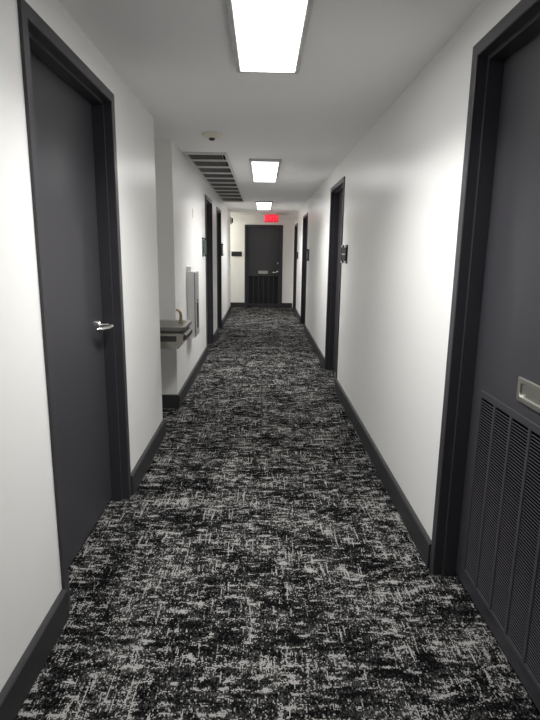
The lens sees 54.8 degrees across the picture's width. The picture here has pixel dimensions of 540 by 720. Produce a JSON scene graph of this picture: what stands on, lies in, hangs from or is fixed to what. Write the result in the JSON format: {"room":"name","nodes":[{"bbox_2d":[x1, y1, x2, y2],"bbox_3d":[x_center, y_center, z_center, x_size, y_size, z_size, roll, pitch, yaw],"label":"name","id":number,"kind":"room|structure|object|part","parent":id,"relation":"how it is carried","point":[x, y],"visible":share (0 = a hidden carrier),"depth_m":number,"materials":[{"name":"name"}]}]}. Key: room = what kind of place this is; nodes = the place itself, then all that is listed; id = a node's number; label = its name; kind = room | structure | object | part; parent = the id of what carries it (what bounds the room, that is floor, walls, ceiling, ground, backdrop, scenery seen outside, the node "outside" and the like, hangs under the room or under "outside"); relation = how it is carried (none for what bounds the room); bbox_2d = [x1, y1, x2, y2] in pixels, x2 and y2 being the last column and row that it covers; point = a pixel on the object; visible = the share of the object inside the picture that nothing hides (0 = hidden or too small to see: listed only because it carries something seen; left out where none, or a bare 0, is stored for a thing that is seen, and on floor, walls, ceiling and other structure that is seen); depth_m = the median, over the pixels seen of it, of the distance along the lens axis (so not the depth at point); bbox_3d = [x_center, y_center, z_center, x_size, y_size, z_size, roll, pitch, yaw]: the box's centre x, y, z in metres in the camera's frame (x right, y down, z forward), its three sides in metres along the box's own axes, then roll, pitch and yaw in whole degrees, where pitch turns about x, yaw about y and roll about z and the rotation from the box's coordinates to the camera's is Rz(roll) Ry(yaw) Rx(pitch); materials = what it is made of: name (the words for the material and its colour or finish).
{"room":"office building corridor","nodes":[
{"label":"office building corridor","id":0,"kind":"room"},
{"bbox_2d":[0,0,230,691],"bbox_3d":[-0.951,-0.640,4.348,0.160,2.437,17.800,1,12,-1],"label":"wall","id":1,"kind":"structure","parent":0,"point":[30,571],"depth_m":2.01,"materials":[{"name":"white paint"}]},
{"bbox_2d":[0,589,68,719],"bbox_3d":[-0.797,1.652,-0.993,0.022,0.130,6.404,1,12,-1],"label":"baseboard","id":2,"kind":"structure","parent":1,"relation":"attached to","point":[15,691],"depth_m":1.82,"materials":[{"name":"grey rubber"}]},
{"bbox_2d":[17,0,131,611],"bbox_3d":[-0.914,-0.172,2.454,0.162,2.293,1.089,1,12,-1],"label":"door","id":3,"kind":"structure","parent":1,"relation":"in","point":[70,111],"depth_m":2.51,"materials":[{"name":"grey paint"}]},
{"bbox_3d":[-0.899,-0.179,2.823,0.086,0.066,0.183,1,12,-1],"label":"lever handle","id":4,"kind":"part","parent":3,"relation":"part of","materials":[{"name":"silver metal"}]},
{"bbox_3d":[-0.917,-0.210,2.936,0.030,0.110,0.002,1,12,-1],"label":"strike plate","id":5,"kind":"part","parent":3,"relation":"part of","materials":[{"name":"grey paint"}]},
{"bbox_2d":[131,346,207,495],"bbox_3d":[-1.118,0.315,5.410,0.485,0.130,4.504,1,12,-1],"label":"baseboard","id":6,"kind":"structure","parent":1,"relation":"attached to","point":[168,400],"depth_m":4.13,"materials":[{"name":"grey rubber"}]},
{"bbox_2d":[186,270,198,337],"bbox_3d":[-0.833,-0.621,5.748,0.120,0.712,0.330,1,12,-1],"label":"fire extinguisher cabinet","id":7,"kind":"object","parent":1,"relation":"attached to","point":[192,276],"visible":0.96,"depth_m":5.60,"materials":[{"name":"white metal"}]},
{"bbox_3d":[-0.809,-0.621,5.749,0.012,0.696,0.314,1,12,-1],"label":"cabinet door","id":8,"kind":"part","parent":7,"relation":"part of","materials":[{"name":"grey metal"}]},
{"bbox_3d":[-0.805,-0.518,5.801,0.002,0.310,0.130,1,12,-1],"label":"pane","id":9,"kind":"part","parent":7,"relation":"part of","materials":[{"name":"grey"}]},
{"bbox_2d":[202,237,206,256],"bbox_3d":[-0.892,-1.535,7.084,0.026,0.255,0.328,1,12,-1],"label":"plaque","id":10,"kind":"object","parent":1,"relation":"attached to","point":[203,239],"visible":1,"depth_m":6.96,"materials":[{"name":"grey metal"}]},
{"bbox_3d":[-0.888,-1.535,7.084,0.006,0.184,0.320,1,12,-1],"label":"plate","id":11,"kind":"part","parent":10,"relation":"part of","materials":[{"name":"grey metal"}]},
{"bbox_2d":[205,194,213,345],"bbox_3d":[-0.990,-1.280,7.877,0.162,2.250,0.970,1,12,-1],"label":"door","id":12,"kind":"structure","parent":1,"relation":"in","point":[208,202],"depth_m":8.24,"materials":[{"name":"grey paint"}]},
{"bbox_2d":[214,328,218,342],"bbox_3d":[-0.936,-0.431,9.004,0.022,0.130,0.888,1,12,-1],"label":"baseboard","id":13,"kind":"structure","parent":1,"relation":"attached to","point":[216,333],"depth_m":9.00,"materials":[{"name":"grey rubber"}]},
{"bbox_2d":[216,207,221,327],"bbox_3d":[-1.015,-1.645,9.654,0.162,2.240,0.880,1,12,-1],"label":"door","id":14,"kind":"structure","parent":1,"relation":"in","point":[219,270],"depth_m":9.98,"materials":[{"name":"grey paint"}]},
{"bbox_2d":[222,306,230,327],"bbox_3d":[-2.172,-1.028,11.791,2.415,0.130,3.081,1,12,-1],"label":"baseboard","id":15,"kind":"structure","parent":1,"relation":"attached to","point":[225,317],"depth_m":11.48,"materials":[{"name":"grey rubber"}]},
{"bbox_2d":[230,214,294,307],"bbox_3d":[-1.302,-2.649,13.977,4.192,2.437,0.160,1,12,-1],"label":"wall","id":16,"kind":"structure","parent":0,"point":[237,228],"depth_m":13.87,"materials":[{"name":"white paint"}]},
{"bbox_2d":[231,251,241,255],"bbox_3d":[-0.889,-2.823,13.856,0.272,0.126,0.018,1,12,-1],"label":"wall plaque","id":17,"kind":"object","parent":16,"relation":"attached to","point":[233,253],"visible":1,"depth_m":13.85,"materials":[{"name":"grey plastic"}]},
{"bbox_2d":[231,302,243,306],"bbox_3d":[-2.053,-1.509,14.111,2.718,0.130,0.022,1,12,-1],"label":"baseboard","id":18,"kind":"structure","parent":16,"relation":"attached to","point":[233,304],"depth_m":14.12,"materials":[{"name":"grey rubber"}]},
{"bbox_2d":[244,225,282,307],"bbox_3d":[-0.174,-2.510,14.011,1.013,2.180,0.162,1,12,-1],"label":"door","id":19,"kind":"structure","parent":16,"relation":"in","point":[263,243],"depth_m":14.02,"materials":[{"name":"grey paint"}]},
{"bbox_3d":[-0.187,-2.372,14.059,0.254,0.080,0.008,1,12,-1],"label":"slot plate","id":20,"kind":"part","parent":19,"relation":"part of","materials":[{"name":"silver metal"}]},
{"bbox_3d":[-0.183,-1.907,14.157,0.820,0.790,0.008,1,12,-1],"label":"louver frame","id":21,"kind":"part","parent":19,"relation":"part of","materials":[{"name":"grey paint"}]},
{"bbox_2d":[282,303,291,307],"bbox_3d":[0.459,-1.484,14.151,0.277,0.130,0.022,1,12,-1],"label":"baseboard","id":22,"kind":"structure","parent":16,"relation":"attached to","point":[284,305],"depth_m":14.14,"materials":[{"name":"grey rubber"}]},
{"bbox_2d":[58,0,483,214],"bbox_3d":[-1.089,-2.026,4.650,4.932,0.150,19.560,1,12,-1],"label":"ceiling","id":23,"kind":"structure","parent":0,"point":[176,57],"depth_m":2.87,"materials":[{"name":"white paint"}]},
{"bbox_2d":[201,132,221,140],"bbox_3d":[-0.481,-1.843,4.308,0.172,0.053,0.172,1,12,-1],"label":"smoke detector","id":24,"kind":"object","parent":23,"relation":"attached to","point":[211,136],"visible":1,"depth_m":4.26,"materials":[{"name":"white plastic"}]},
{"bbox_2d":[183,152,243,201],"bbox_3d":[-0.672,-2.537,7.553,0.425,0.022,5.008,1,12,-1],"label":"ceiling vent","id":25,"kind":"object","parent":23,"relation":"in","point":[216,169],"visible":1,"depth_m":6.38,"materials":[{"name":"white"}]},
{"bbox_2d":[255,201,272,209],"bbox_3d":[-0.124,-3.195,10.774,0.335,0.034,1.712,1,12,-1],"label":"recessed light","id":26,"kind":"object","parent":23,"relation":"in","point":[261,205],"visible":1,"depth_m":10.53,"materials":[{"name":"grey plastic"}]},
{"bbox_2d":[257,203,270,209],"bbox_3d":[-0.125,-3.181,10.777,0.279,0.006,1.656,1,12,-1],"label":"diffuser","id":27,"kind":"object","parent":26,"relation":"attached to","point":[261,206],"depth_m":10.78,"materials":[{"name":"white plastic"}]},
{"bbox_2d":[249,158,280,181],"bbox_3d":[-0.061,-2.244,6.213,0.335,0.034,1.612,1,12,-1],"label":"recessed light","id":28,"kind":"object","parent":23,"relation":"in","point":[262,170],"visible":1,"depth_m":5.92,"materials":[{"name":"grey plastic"}]},
{"bbox_2d":[252,162,277,181],"bbox_3d":[-0.061,-2.231,6.215,0.279,0.006,1.556,1,12,-1],"label":"diffuser","id":29,"kind":"object","parent":28,"relation":"attached to","point":[261,171],"depth_m":6.09,"materials":[{"name":"white plastic"}]},
{"bbox_2d":[225,0,313,73],"bbox_3d":[-0.002,-1.364,1.986,0.335,0.034,1.537,1,12,-1],"label":"recessed light","id":30,"kind":"object","parent":23,"relation":"in","point":[268,36],"visible":1,"depth_m":2.23,"materials":[{"name":"grey plastic"}]},
{"bbox_2d":[265,213,278,221],"bbox_3d":[0.042,-3.558,12.999,0.350,0.225,0.060,1,12,-1],"label":"exit sign","id":31,"kind":"object","parent":23,"relation":"hanging from","point":[269,217],"visible":1,"depth_m":12.99,"materials":[{"name":"red plastic"}]},
{"bbox_2d":[15,306,539,719],"bbox_3d":[-1.122,0.491,5.174,4.932,0.120,19.560,1,12,-1],"label":"floor","id":32,"kind":"structure","parent":0,"point":[261,565],"depth_m":2.37,"materials":[{"name":"carpet"}]},
{"bbox_2d":[293,0,520,539],"bbox_3d":[0.842,-0.710,4.798,0.160,2.437,18.660,1,12,-1],"label":"wall","id":33,"kind":"structure","parent":0,"point":[403,178],"depth_m":3.05,"materials":[{"name":"white paint"}]},
{"bbox_2d":[293,223,297,308],"bbox_3d":[0.712,-2.328,13.214,0.162,2.172,1.100,1,12,-1],"label":"door","id":34,"kind":"structure","parent":33,"relation":"in","point":[296,225],"depth_m":13.64,"materials":[{"name":"grey paint"}]},
{"bbox_2d":[295,308,300,321],"bbox_3d":[0.639,-1.034,12.001,0.022,0.130,1.798,1,12,-1],"label":"baseboard","id":35,"kind":"structure","parent":33,"relation":"attached to","point":[297,314],"depth_m":11.91,"materials":[{"name":"grey rubber"}]},
{"bbox_2d":[300,213,307,323],"bbox_3d":[0.752,-1.753,10.372,0.162,2.205,1.100,1,12,-1],"label":"door","id":36,"kind":"structure","parent":33,"relation":"in","point":[305,217],"depth_m":10.80,"materials":[{"name":"grey paint"}]},
{"bbox_2d":[304,324,324,368],"bbox_3d":[0.689,-0.286,8.414,0.022,0.130,3.328,1,12,-1],"label":"baseboard","id":37,"kind":"structure","parent":33,"relation":"attached to","point":[314,345],"depth_m":7.86,"materials":[{"name":"grey rubber"}]},
{"bbox_2d":[324,176,344,378],"bbox_3d":[0.813,-0.877,6.050,0.162,2.252,1.060,1,12,-1],"label":"door","id":38,"kind":"structure","parent":33,"relation":"in","point":[338,190],"depth_m":6.43,"materials":[{"name":"grey paint"}]},
{"bbox_2d":[340,245,347,263],"bbox_3d":[0.746,-1.066,5.244,0.026,0.180,0.288,1,12,-1],"label":"plaque","id":39,"kind":"object","parent":33,"relation":"attached to","point":[344,251],"visible":1,"depth_m":5.17,"materials":[{"name":"grey"}]},
{"bbox_3d":[0.742,-1.066,5.243,0.006,0.130,0.280,1,12,-1],"label":"plate","id":40,"kind":"part","parent":39,"relation":"part of","materials":[{"name":"grey metal"}]},
{"bbox_3d":[0.754,-1.040,5.121,0.013,0.180,0.038,1,12,-1],"label":"rail","id":41,"kind":"part","parent":39,"relation":"part of","materials":[{"name":"grey"}]},
{"bbox_2d":[335,379,431,568],"bbox_3d":[0.749,0.607,4.125,0.022,0.130,3.311,1,12,-1],"label":"baseboard","id":42,"kind":"structure","parent":33,"relation":"attached to","point":[417,532],"depth_m":3.22,"materials":[{"name":"grey rubber"}]},
{"bbox_2d":[429,0,539,711],"bbox_3d":[0.873,0.004,1.731,0.162,2.290,1.131,1,12,-1],"label":"door","id":43,"kind":"structure","parent":33,"relation":"in","point":[486,529],"depth_m":2.01,"materials":[{"name":"grey paint"}]},
{"bbox_3d":[0.886,0.625,1.861,0.008,0.850,0.827,1,12,-1],"label":"louver frame","id":44,"kind":"part","parent":43,"relation":"part of","materials":[{"name":"grey paint"}]},
{"bbox_3d":[0.891,0.127,1.740,0.008,0.086,0.260,1,12,-1],"label":"slot plate","id":45,"kind":"part","parent":43,"relation":"part of","materials":[{"name":"silver metal"}]},
{"bbox_3d":[-1.243,-0.658,4.415,0.423,2.437,1.007,1,12,-1],"label":"wall","id":46,"kind":"structure","parent":0,"visible":0},
{"bbox_2d":[160,308,191,348],"bbox_3d":[-1.018,-0.293,4.504,0.642,0.312,0.465,1,12,-1],"label":"fountain","id":47,"kind":"object","parent":46,"relation":"attached to","point":[173,333],"visible":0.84,"depth_m":4.32,"materials":[{"name":"silver metal"}]},
{"bbox_2d":[160,336,176,341],"bbox_3d":[-0.910,-0.176,4.302,0.274,0.047,0.006,1,12,-1],"label":"vent","id":48,"kind":"object","parent":47,"relation":"attached to","point":[162,338],"depth_m":4.30,"materials":[{"name":"grey plastic"}]},
{"bbox_2d":[160,320,191,333],"bbox_3d":[-1.021,-0.291,4.504,0.638,0.063,0.465,1,12,-1],"label":"basin","id":49,"kind":"object","parent":47,"relation":"in","point":[166,326],"depth_m":4.40,"materials":[{"name":"grey metal"}]},
{"bbox_3d":[-0.784,-0.382,4.506,0.060,0.132,0.040,1,12,-1],"label":"spout","id":50,"kind":"part","parent":47,"relation":"part of","materials":[{"name":"gold metal"}]}
]}

